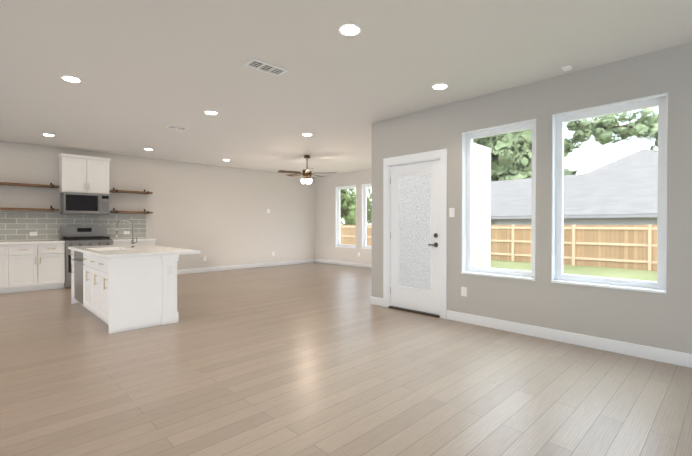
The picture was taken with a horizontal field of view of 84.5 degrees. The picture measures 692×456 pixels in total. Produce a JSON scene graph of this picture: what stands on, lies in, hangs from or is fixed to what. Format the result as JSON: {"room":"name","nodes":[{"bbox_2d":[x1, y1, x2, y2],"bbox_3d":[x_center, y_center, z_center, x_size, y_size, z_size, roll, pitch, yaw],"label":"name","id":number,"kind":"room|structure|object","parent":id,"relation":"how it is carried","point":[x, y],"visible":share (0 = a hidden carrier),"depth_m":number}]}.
{"room":"kitchen","nodes":[
{"label":"kitchen","id":0,"kind":"room"},
{"bbox_2d":[0,141,314,269],"bbox_3d":[-5.184,-0.235,8.242,11.580,2.740,0.160,0,1,-44],"label":"wall","id":1,"kind":"structure","parent":0,"point":[217,216],"depth_m":9.58},
{"bbox_2d":[0,182,58,187],"bbox_3d":[-6.464,-0.832,6.698,2.270,0.110,0.246,0,1,-44],"label":"shelf","id":2,"kind":"object","parent":1,"relation":"attached to","point":[51,185],"visible":1,"depth_m":7.12},
{"bbox_2d":[0,206,59,210],"bbox_3d":[-6.464,-0.377,6.702,2.270,0.110,0.246,0,1,-44],"label":"shelf","id":3,"kind":"object","parent":1,"relation":"attached to","point":[37,209],"visible":1,"depth_m":7.16},
{"bbox_2d":[0,211,145,240],"bbox_3d":[-6.002,-0.033,7.324,3.995,0.549,0.008,0,1,-44],"label":"tile backsplash","id":4,"kind":"structure","parent":1,"relation":"attached to","point":[17,226],"depth_m":7.54},
{"bbox_2d":[57,153,110,193],"bbox_3d":[-5.299,-1.071,7.737,0.850,0.740,0.386,0,1,-44],"label":"upper cabinet","id":5,"kind":"object","parent":1,"relation":"attached to","point":[82,174],"visible":1,"depth_m":7.59},
{"bbox_2d":[60,192,109,214],"bbox_3d":[-5.268,-0.483,7.710,0.770,0.426,0.456,0,1,-44],"label":"microwave","id":6,"kind":"object","parent":5,"relation":"attached to","point":[72,203],"visible":1,"depth_m":7.57},
{"bbox_2d":[109,188,152,193],"bbox_3d":[-4.731,-0.821,8.392,0.815,0.110,0.246,0,1,-44],"label":"shelf","id":7,"kind":"object","parent":1,"relation":"attached to","point":[126,191],"visible":0.96,"depth_m":8.29},
{"bbox_2d":[110,208,152,213],"bbox_3d":[-4.731,-0.376,8.396,0.815,0.110,0.246,0,1,-44],"label":"shelf","id":8,"kind":"object","parent":1,"relation":"attached to","point":[117,211],"visible":0.98,"depth_m":8.28},
{"bbox_2d":[177,259,314,274],"bbox_3d":[-2.780,1.059,10.478,4.950,0.115,0.017,0,1,-44],"label":"baseboard","id":9,"kind":"structure","parent":1,"relation":"attached to","point":[221,268],"depth_m":10.40},
{"bbox_2d":[0,262,691,455],"bbox_3d":[-0.685,1.233,3.765,11.740,0.120,12.870,0,1,-44],"label":"floor","id":10,"kind":"structure","parent":0,"point":[314,359],"depth_m":2.89},
{"bbox_2d":[0,244,15,293],"bbox_3d":[-6.362,0.719,6.551,0.918,0.860,0.619,0,1,-44],"label":"base cabinet","id":11,"kind":"object","parent":10,"relation":"on","point":[6,286],"depth_m":6.60},
{"bbox_2d":[12,244,64,292],"bbox_3d":[-5.811,0.715,7.090,0.859,0.860,0.619,0,1,-44],"label":"base cabinet","id":12,"kind":"object","parent":10,"relation":"on","point":[28,266],"depth_m":6.90},
{"bbox_2d":[0,240,63,243],"bbox_3d":[-6.356,0.269,6.542,2.400,0.040,0.635,0,1,-44],"label":"countertop","id":13,"kind":"structure","parent":12,"relation":"on","point":[40,241],"depth_m":6.94},
{"bbox_2d":[60,226,112,287],"bbox_3d":[-5.181,0.555,7.630,0.790,1.170,0.669,0,1,-44],"label":"range","id":14,"kind":"object","parent":10,"relation":"on","point":[83,235],"visible":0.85,"depth_m":7.55},
{"bbox_2d":[68,248,179,333],"bbox_3d":[-3.147,0.743,5.242,0.799,0.835,2.314,0,1,-44],"label":"kitchen island","id":15,"kind":"object","parent":10,"relation":"on","point":[119,288],"depth_m":4.49},
{"bbox_2d":[76,244,199,255],"bbox_3d":[-3.047,0.304,5.336,1.050,0.041,2.320,0,1,-44],"label":"island countertop","id":16,"kind":"structure","parent":15,"relation":"on","point":[140,249],"depth_m":4.88},
{"bbox_2d":[116,219,136,247],"bbox_3d":[-3.102,0.076,5.385,0.272,0.414,0.056,0,1,-44],"label":"faucet","id":17,"kind":"object","parent":16,"relation":"on","point":[132,240],"visible":1,"depth_m":5.42},
{"bbox_2d":[112,238,155,244],"bbox_3d":[-4.634,0.685,8.215,0.801,0.900,0.654,0,1,-44],"label":"base cabinet","id":18,"kind":"object","parent":10,"relation":"on","point":[148,241],"visible":0.12,"depth_m":8.03},
{"bbox_2d":[0,0,691,176],"bbox_3d":[-0.685,-1.627,3.741,11.740,0.120,12.870,0,1,-44],"label":"ceiling","id":19,"kind":"structure","parent":0,"point":[147,72],"depth_m":3.63},
{"bbox_2d":[60,75,81,82],"bbox_3d":[-2.885,-1.564,4.004,0.190,0.012,0.190,0,1,-44],"label":"recessed light","id":20,"kind":"object","parent":19,"relation":"in","point":[69,78],"visible":0.96,"depth_m":3.98},
{"bbox_2d":[166,125,188,130],"bbox_3d":[-2.657,-1.579,6.002,0.300,0.012,0.180,0,1,-44],"label":"ceiling vent","id":21,"kind":"object","parent":19,"relation":"in","point":[177,127],"visible":1,"depth_m":5.98},
{"bbox_2d":[204,110,218,114],"bbox_3d":[-1.839,-1.574,5.208,0.190,0.012,0.190,0,1,-44],"label":"recessed light","id":22,"kind":"object","parent":19,"relation":"in","point":[210,112],"visible":0.98,"depth_m":5.18},
{"bbox_2d":[243,58,288,75],"bbox_3d":[-0.774,-1.560,3.711,0.390,0.012,0.190,0,1,-44],"label":"ceiling vent","id":23,"kind":"object","parent":19,"relation":"in","point":[262,66],"visible":0.98,"depth_m":3.70},
{"bbox_2d":[278,155,336,183],"bbox_3d":[-0.890,-1.294,8.454,1.301,0.625,1.252,0,1,-44],"label":"fan light","id":24,"kind":"object","parent":19,"relation":"hanging from","point":[307,173],"visible":1,"depth_m":8.37},
{"bbox_2d":[338,23,361,35],"bbox_3d":[0.031,-1.555,2.994,0.190,0.012,0.190,0,1,-44],"label":"recessed light","id":25,"kind":"object","parent":19,"relation":"in","point":[349,29],"visible":1,"depth_m":2.97},
{"bbox_2d":[431,83,448,89],"bbox_3d":[1.042,-1.565,4.220,0.190,0.012,0.190,0,1,-44],"label":"recessed light","id":26,"kind":"object","parent":19,"relation":"in","point":[439,86],"visible":0.98,"depth_m":4.20},
{"bbox_2d":[562,65,571,71],"bbox_3d":[2.150,-1.552,3.702,0.080,0.029,0.070,0,1,-44],"label":"sensor","id":27,"kind":"object","parent":19,"relation":"attached to","point":[567,68],"visible":1,"depth_m":3.68},
{"bbox_2d":[315,153,490,267],"bbox_3d":[1.016,-0.252,10.296,0.160,2.740,5.890,0,1,-44],"label":"wall","id":28,"kind":"structure","parent":0,"point":[325,217],"depth_m":11.54},
{"bbox_2d":[315,259,371,268],"bbox_3d":[0.954,1.061,10.246,0.014,0.115,5.570,0,1,-44],"label":"baseboard","id":29,"kind":"structure","parent":28,"relation":"attached to","point":[362,265],"depth_m":11.26},
{"bbox_2d":[335,185,355,247],"bbox_3d":[0.032,-0.330,11.277,0.155,1.817,0.867,0,1,-44],"label":"window","id":30,"kind":"structure","parent":28,"relation":"in","point":[338,216],"depth_m":11.55},
{"bbox_2d":[361,183,371,248],"bbox_3d":[0.794,-0.324,10.497,0.155,1.817,0.867,0,1,-44],"label":"window","id":31,"kind":"structure","parent":28,"relation":"in","point":[364,217],"depth_m":10.78},
{"bbox_2d":[472,149,487,266],"bbox_3d":[1.760,-0.225,7.017,3.360,2.740,0.160,0,1,-44],"label":"wall","id":32,"kind":"structure","parent":0,"point":[481,220],"depth_m":7.90},
{"bbox_2d":[372,42,691,353],"bbox_3d":[2.941,-0.194,3.291,0.160,2.740,7.140,0,1,-44],"label":"wall","id":33,"kind":"structure","parent":0,"point":[659,320],"depth_m":3.94},
{"bbox_2d":[370,296,382,303],"bbox_3d":[1.623,1.088,7.015,3.494,0.115,0.020,0,1,-44],"label":"baseboard","id":34,"kind":"structure","parent":33,"relation":"attached to","point":[373,300],"depth_m":5.72},
{"bbox_2d":[383,148,446,318],"bbox_3d":[0.967,0.072,5.279,0.186,2.174,1.044,0,1,-44],"label":"door","id":35,"kind":"structure","parent":33,"relation":"attached to","point":[415,233],"depth_m":5.24},
{"bbox_2d":[449,208,454,216],"bbox_3d":[1.335,-0.196,4.811,0.008,0.115,0.075,0,1,-44],"label":"light switch","id":36,"kind":"object","parent":33,"relation":"attached to","point":[451,212],"visible":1,"depth_m":4.81},
{"bbox_2d":[461,287,466,296],"bbox_3d":[1.454,0.785,4.699,0.006,0.115,0.075,0,1,-44],"label":"outlet","id":37,"kind":"object","parent":33,"relation":"attached to","point":[463,291],"visible":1,"depth_m":4.69},
{"bbox_2d":[461,119,535,280],"bbox_3d":[1.782,-0.306,4.450,0.155,1.742,0.867,0,1,-44],"label":"window","id":38,"kind":"structure","parent":33,"relation":"in","point":[468,137],"depth_m":4.54},
{"bbox_2d":[447,310,691,367],"bbox_3d":[3.275,1.123,2.835,0.014,0.115,5.687,0,1,-44],"label":"baseboard","id":39,"kind":"structure","parent":33,"relation":"attached to","point":[654,354],"depth_m":3.78},
{"bbox_2d":[551,93,667,293],"bbox_3d":[2.519,-0.304,3.696,0.155,1.752,0.927,0,1,-44],"label":"window","id":40,"kind":"structure","parent":33,"relation":"in","point":[658,101],"depth_m":3.68},
{"label":"outside","id":41,"kind":"structure","parent":0,"visible":0},
{"bbox_2d":[491,260,656,281],"bbox_3d":[19.523,1.496,33.202,65.330,0.300,100.000,0,1,-44],"label":"lawn","id":42,"kind":"structure","parent":41,"point":[570,270],"depth_m":13.55},
{"bbox_2d":[340,187,371,224],"bbox_3d":[-0.642,-1.293,29.135,4.674,5.346,14.390,0,1,-44],"label":"trees","id":43,"kind":"object","parent":42,"relation":"on","point":[348,203],"depth_m":27.23},
{"bbox_2d":[340,224,656,270],"bbox_3d":[16.657,0.562,28.994,30.100,1.640,62.000,0,1,-44],"label":"fence","id":44,"kind":"object","parent":42,"relation":"on","point":[581,235],"depth_m":14.90},
{"bbox_2d":[473,108,657,181],"bbox_3d":[18.566,-5.709,37.306,15.427,14.042,25.025,0,1,-44],"label":"tree","id":45,"kind":"object","parent":42,"relation":"on","point":[520,158],"depth_m":33.55},
{"bbox_2d":[491,149,657,224],"bbox_3d":[16.826,-1.441,22.151,12.800,6.160,32.000,0,1,-44],"label":"neighbor house","id":46,"kind":"structure","parent":42,"relation":"on","point":[598,212],"depth_m":19.94}
]}

